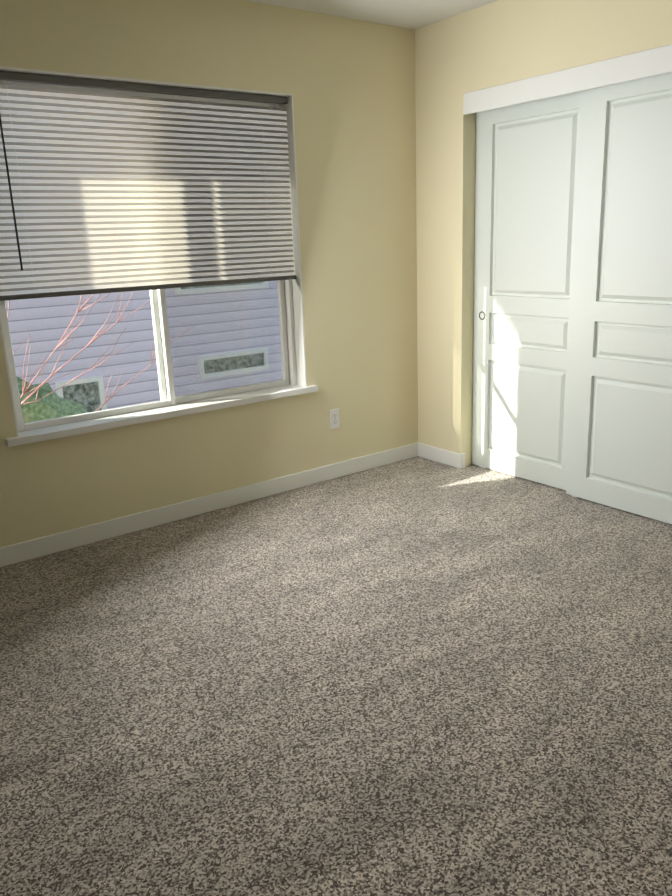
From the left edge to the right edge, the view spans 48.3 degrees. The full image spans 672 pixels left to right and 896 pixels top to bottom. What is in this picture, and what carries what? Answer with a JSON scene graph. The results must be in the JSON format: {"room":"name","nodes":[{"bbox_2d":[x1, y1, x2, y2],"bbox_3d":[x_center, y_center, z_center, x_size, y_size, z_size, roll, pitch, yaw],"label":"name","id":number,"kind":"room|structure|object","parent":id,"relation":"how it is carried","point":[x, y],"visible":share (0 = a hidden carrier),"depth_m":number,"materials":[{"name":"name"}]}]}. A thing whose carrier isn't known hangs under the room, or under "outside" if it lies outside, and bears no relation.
{"room":"empty bedroom","nodes":[
{"label":"empty bedroom","id":0,"kind":"room"},
{"bbox_2d":[0,0,417,546],"bbox_3d":[-0.876,-0.837,3.604,4.940,2.440,0.200,-13,19,-35],"label":"wall","id":1,"kind":"structure","parent":0,"point":[348,84],"depth_m":3.90,"materials":[{"name":"paint"}]},
{"bbox_2d":[0,66,306,436],"bbox_3d":[-0.853,-0.912,3.581,1.540,1.515,0.165,-13,19,-35],"label":"window","id":2,"kind":"structure","parent":1,"relation":"in","point":[109,193],"depth_m":3.47,"materials":[{"name":"grey"}]},
{"bbox_2d":[157,277,282,395],"bbox_3d":[-0.613,-0.999,3.857,0.750,1.455,0.002,-13,19,-35],"label":"screen","id":3,"kind":"object","parent":2,"relation":"attached to","point":[174,365],"depth_m":3.97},
{"bbox_2d":[5,385,317,446],"bbox_3d":[-0.791,-0.186,3.736,1.640,0.030,0.120,-13,19,-35],"label":"window sill","id":4,"kind":"structure","parent":1,"relation":"attached to","point":[59,431],"depth_m":3.62,"materials":[{"name":"white wood"}]},
{"bbox_2d":[0,443,415,566],"bbox_3d":[-1.041,0.379,3.643,3.920,0.090,0.015,-13,19,-35],"label":"baseboard","id":5,"kind":"structure","parent":1,"relation":"attached to","point":[52,543],"depth_m":3.84,"materials":[{"name":"white"}]},
{"bbox_2d":[329,408,339,428],"bbox_3d":[-0.006,-0.168,4.309,0.070,0.114,0.008,-13,19,-35],"label":"electrical outlet plate","id":6,"kind":"object","parent":1,"relation":"attached to","point":[334,418],"visible":1,"depth_m":4.30,"materials":[{"name":"white plastic"}]},
{"bbox_2d":[0,456,671,895],"bbox_3d":[0.487,0.820,2.244,4.940,0.120,4.590,-13,19,-35],"label":"floor","id":7,"kind":"structure","parent":0,"point":[418,676],"depth_m":2.28,"materials":[{"name":"carpet"}]},
{"bbox_2d":[246,0,497,29],"bbox_3d":[0.393,-1.644,1.555,4.940,0.120,4.590,-13,19,-35],"label":"ceiling","id":8,"kind":"structure","parent":0,"point":[413,14],"depth_m":3.73,"materials":[{"name":"white paint"}]},
{"bbox_2d":[415,0,671,466],"bbox_3d":[1.851,-0.713,2.785,0.140,2.440,4.390,-13,19,-35],"label":"wall","id":9,"kind":"structure","parent":0,"point":[492,44],"depth_m":4.08,"materials":[{"name":"paint"}]},
{"bbox_2d":[416,442,464,468],"bbox_3d":[0.640,0.045,4.608,0.025,0.090,0.362,-13,19,-35],"label":"baseboard","id":10,"kind":"structure","parent":9,"relation":"attached to","point":[450,458],"depth_m":4.59,"materials":[{"name":"white wood"}]},
{"bbox_2d":[463,44,671,114],"bbox_3d":[1.125,-1.667,3.371,0.018,0.103,1.496,-13,19,-35],"label":"trim","id":11,"kind":"structure","parent":9,"relation":"attached to","point":[639,65],"depth_m":3.41,"materials":[{"name":"white wood"}]},
{"label":"outside","id":12,"kind":"structure","parent":0,"visible":0},
{"bbox_3d":[-0.618,2.769,7.286,16.000,0.100,3.790,-13,19,-35],"label":"ground","id":13,"kind":"structure","parent":12,"visible":0},
{"bbox_2d":[7,291,192,419],"bbox_3d":[-2.157,0.576,5.446,2.995,5.237,0.421,-13,19,-35],"label":"tree","id":14,"kind":"object","parent":13,"relation":"on","point":[49,377],"depth_m":5.23,"materials":[{"name":"red plant"}]},
{"bbox_2d":[4,276,282,412],"bbox_3d":[-3.163,-1.255,9.954,12.500,6.400,5.035,-13,19,-35],"label":"neighbouring house","id":15,"kind":"structure","parent":13,"relation":"on","point":[47,337],"depth_m":7.65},
{"bbox_3d":[1.186,-1.713,3.406,0.105,0.040,1.496,-13,19,-35],"label":"track rail","id":16,"kind":"object","parent":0,"visible":0},
{"bbox_2d":[472,90,584,489],"bbox_3d":[1.029,-0.794,3.984,0.034,1.995,0.765,-13,19,-35],"label":"closet door","id":17,"kind":"structure","parent":16,"relation":"hanging from","point":[528,177],"depth_m":3.98,"materials":[{"name":"white wood"}]},
{"bbox_2d":[566,72,671,523],"bbox_3d":[1.420,-0.647,3.406,0.034,1.995,0.765,-13,19,-35],"label":"closet door","id":18,"kind":"structure","parent":16,"relation":"hanging from","point":[620,440],"depth_m":3.48,"materials":[{"name":"white wood"}]},
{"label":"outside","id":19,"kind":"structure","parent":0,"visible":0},
{"bbox_2d":[17,377,87,422],"bbox_3d":[-2.610,0.165,6.247,1.411,1.564,0.984,-13,19,-35],"label":"bush","id":20,"kind":"object","parent":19,"point":[26,409],"depth_m":6.08,"materials":[{"name":"green plant"}]}
]}

